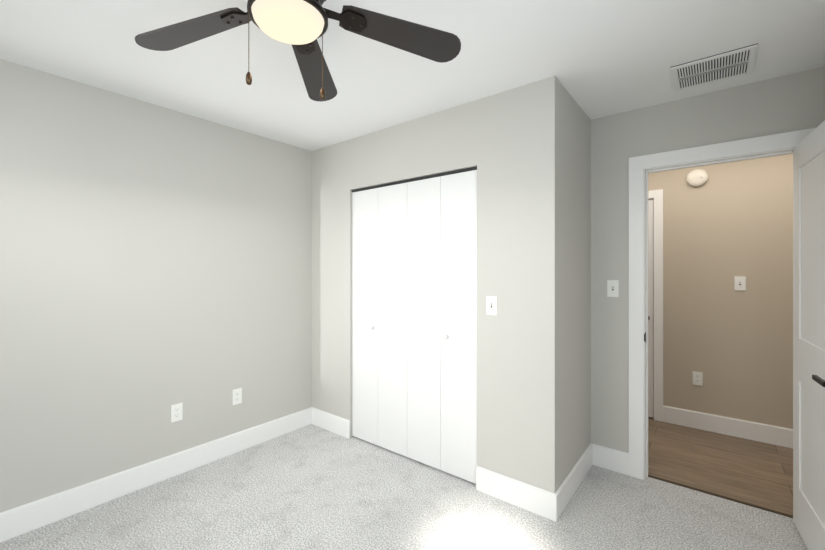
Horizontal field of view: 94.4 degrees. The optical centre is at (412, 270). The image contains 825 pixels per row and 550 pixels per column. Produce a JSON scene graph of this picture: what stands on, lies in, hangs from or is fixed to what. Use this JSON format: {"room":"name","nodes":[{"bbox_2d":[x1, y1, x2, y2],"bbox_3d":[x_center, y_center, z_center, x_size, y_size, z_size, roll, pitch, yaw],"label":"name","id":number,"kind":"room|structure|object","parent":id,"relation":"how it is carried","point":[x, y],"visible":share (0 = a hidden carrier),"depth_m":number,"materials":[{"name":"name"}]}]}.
{"room":"empty bedroom","nodes":[
{"label":"empty bedroom","id":0,"kind":"room"},
{"bbox_2d":[0,59,311,512],"bbox_3d":[-1.644,0.150,2.586,0.120,2.440,3.800,0,0,38],"label":"wall","id":1,"kind":"structure","parent":0,"point":[155,262],"depth_m":2.38,"materials":[{"name":"grey paint"}]},
{"bbox_2d":[0,407,311,542],"bbox_3d":[-1.786,1.297,2.297,0.017,0.146,2.870,0,0,38],"label":"baseboard","id":2,"kind":"structure","parent":1,"relation":"attached to","point":[25,518],"depth_m":2.37,"materials":[{"name":"white wood"}]},
{"bbox_2d":[171,403,182,422],"bbox_3d":[-1.581,0.953,2.562,0.008,0.115,0.070,0,0,38],"label":"outlet","id":3,"kind":"object","parent":1,"relation":"attached to","point":[176,412],"visible":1,"depth_m":2.56,"materials":[{"name":"white plastic"}]},
{"bbox_2d":[232,388,241,404],"bbox_3d":[-1.324,0.953,2.887,0.008,0.115,0.070,0,0,38],"label":"outlet","id":4,"kind":"object","parent":1,"relation":"attached to","point":[236,396],"visible":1,"depth_m":2.88,"materials":[{"name":"white plastic"}]},
{"bbox_2d":[0,424,807,549],"bbox_3d":[-0.264,1.400,1.535,3.590,0.060,3.860,0,0,38],"label":"floor","id":5,"kind":"structure","parent":0,"point":[311,487],"depth_m":2.15,"materials":[{"name":"grey carpet"}]},
{"bbox_2d":[0,0,824,150],"bbox_3d":[0.624,-1.120,1.650,4.840,0.100,5.140,0,0,38],"label":"ceiling","id":6,"kind":"structure","parent":0,"point":[599,58],"depth_m":1.90,"materials":[{"name":"white paint"}]},
{"bbox_2d":[135,0,460,100],"bbox_3d":[-0.418,-0.825,1.207,1.179,0.489,1.152,0,0,38],"label":"ceiling fan","id":7,"kind":"object","parent":6,"relation":"hanging from","point":[301,26],"visible":1,"depth_m":1.33,"materials":[{"name":"brown metal"}]},
{"bbox_2d":[670,43,757,91],"bbox_3d":[1.594,-1.065,2.034,0.343,0.010,0.330,0,0,38],"label":"ceiling vent","id":8,"kind":"object","parent":6,"relation":"in","point":[739,62],"visible":1,"depth_m":2.02,"materials":[{"name":"white metal"}]},
{"bbox_2d":[312,76,590,492],"bbox_3d":[0.181,0.150,3.070,2.145,2.440,0.780,0,0,38],"label":"wall","id":9,"kind":"structure","parent":0,"point":[525,150],"depth_m":2.33,"materials":[{"name":"grey paint"}]},
{"bbox_2d":[312,407,349,438],"bbox_3d":[-0.699,1.297,3.258,0.470,0.146,0.015,0,0,38],"label":"baseboard","id":10,"kind":"structure","parent":9,"relation":"attached to","point":[338,425],"depth_m":3.24,"materials":[{"name":"white wood"}]},
{"bbox_2d":[352,167,476,483],"bbox_3d":[-0.038,0.349,2.776,1.162,2.013,0.064,0,0,38],"label":"bifold closet door","id":11,"kind":"structure","parent":9,"relation":"in","point":[414,318],"depth_m":2.71,"materials":[{"name":"white wood"}]},
{"bbox_2d":[486,296,496,314],"bbox_3d":[0.479,0.214,2.324,0.070,0.115,0.020,0,0,38],"label":"light switch","id":12,"kind":"object","parent":9,"relation":"attached to","point":[491,305],"visible":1,"depth_m":2.33,"materials":[{"name":"white plastic"}]},
{"bbox_2d":[476,466,555,518],"bbox_3d":[0.583,1.297,2.246,0.464,0.146,0.017,0,0,38],"label":"baseboard","id":13,"kind":"structure","parent":9,"relation":"attached to","point":[528,497],"depth_m":2.23,"materials":[{"name":"white wood"}]},
{"bbox_2d":[548,443,595,521],"bbox_3d":[1.024,1.297,2.394,0.017,0.146,0.795,0,0,38],"label":"baseboard","id":14,"kind":"structure","parent":9,"relation":"attached to","point":[558,501],"depth_m":2.28,"materials":[{"name":"white wood"}]},
{"bbox_2d":[591,66,824,452],"bbox_3d":[0.961,0.150,2.989,3.470,2.440,0.060,0,0,38],"label":"wall","id":15,"kind":"structure","parent":0,"point":[786,103],"depth_m":2.57,"materials":[{"name":"grey paint"}]},
{"bbox_2d":[596,445,628,472],"bbox_3d":[0.596,1.297,3.402,2.385,0.146,0.015,0,0,38],"label":"baseboard","id":16,"kind":"structure","parent":15,"relation":"attached to","point":[606,456],"depth_m":2.61,"materials":[{"name":"white wood"}]},
{"bbox_2d":[607,280,618,296],"bbox_3d":[1.370,0.124,2.614,0.070,0.115,0.020,0,0,38],"label":"light switch","id":17,"kind":"object","parent":15,"relation":"attached to","point":[612,288],"visible":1,"depth_m":2.62,"materials":[{"name":"white plastic"}]},
{"bbox_2d":[648,475,792,517],"bbox_3d":[1.848,1.367,2.327,0.726,0.005,0.024,0,0,38],"label":"trim","id":18,"kind":"structure","parent":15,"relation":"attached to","point":[734,500],"depth_m":2.30,"materials":[{"name":"brown metal"}]},
{"bbox_2d":[629,128,815,479],"bbox_3d":[1.848,0.309,2.327,0.912,2.122,0.152,0,0,38],"label":"door frame","id":19,"kind":"structure","parent":15,"relation":"attached to","point":[643,166],"depth_m":2.51,"materials":[{"name":"white wood"}]},
{"bbox_2d":[793,120,824,549],"bbox_3d":[1.879,0.351,1.760,0.135,2.014,0.722,0,0,33],"label":"bedroom door","id":20,"kind":"structure","parent":15,"relation":"in","point":[809,335],"depth_m":1.85,"materials":[{"name":"white wood"}]},
{"bbox_2d":[648,417,792,515],"bbox_3d":[1.820,1.401,3.164,4.840,0.059,1.280,0,0,38],"label":"floor","id":21,"kind":"structure","parent":0,"point":[757,473],"depth_m":2.70,"materials":[{"name":"brown wood"}]},
{"bbox_2d":[648,154,792,428],"bbox_3d":[2.179,0.150,3.619,4.840,2.440,0.120,0,0,38],"label":"wall","id":22,"kind":"structure","parent":0,"point":[725,224],"depth_m":3.16,"materials":[{"name":"beige paint"}]},
{"bbox_2d":[648,199,653,417],"bbox_3d":[1.932,0.351,3.766,0.754,2.014,0.135,0,0,38],"label":"hall door","id":23,"kind":"structure","parent":22,"relation":"in","point":[650,308],"depth_m":3.53,"materials":[{"name":"white wood"}]},
{"bbox_2d":[648,189,662,421],"bbox_3d":[1.951,0.318,3.790,0.910,2.105,0.137,0,0,38],"label":"door frame","id":24,"kind":"structure","parent":22,"relation":"attached to","point":[656,196],"depth_m":3.48,"materials":[{"name":"white wood"}]},
{"bbox_2d":[686,169,707,186],"bbox_3d":[2.457,-0.800,3.298,0.156,0.156,0.040,0,0,38],"label":"smoke detector","id":25,"kind":"object","parent":22,"relation":"attached to","point":[697,178],"visible":1,"depth_m":3.29,"materials":[{"name":"beige plastic"}]},
{"bbox_2d":[693,371,702,385],"bbox_3d":[2.469,0.936,3.309,0.070,0.115,0.008,0,0,38],"label":"outlet","id":26,"kind":"object","parent":22,"relation":"attached to","point":[697,378],"visible":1,"depth_m":3.30,"materials":[{"name":"white plastic"}]},
{"bbox_2d":[663,405,792,448],"bbox_3d":[3.106,1.297,2.801,2.130,0.146,0.015,0,0,38],"label":"baseboard","id":27,"kind":"structure","parent":22,"relation":"attached to","point":[770,434],"depth_m":3.16,"materials":[{"name":"white wood"}]},
{"bbox_2d":[735,276,745,290],"bbox_3d":[2.685,0.107,3.130,0.070,0.115,0.020,0,0,38],"label":"light switch","id":28,"kind":"object","parent":22,"relation":"attached to","point":[740,283],"visible":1,"depth_m":3.13,"materials":[{"name":"white plastic"}]}
]}

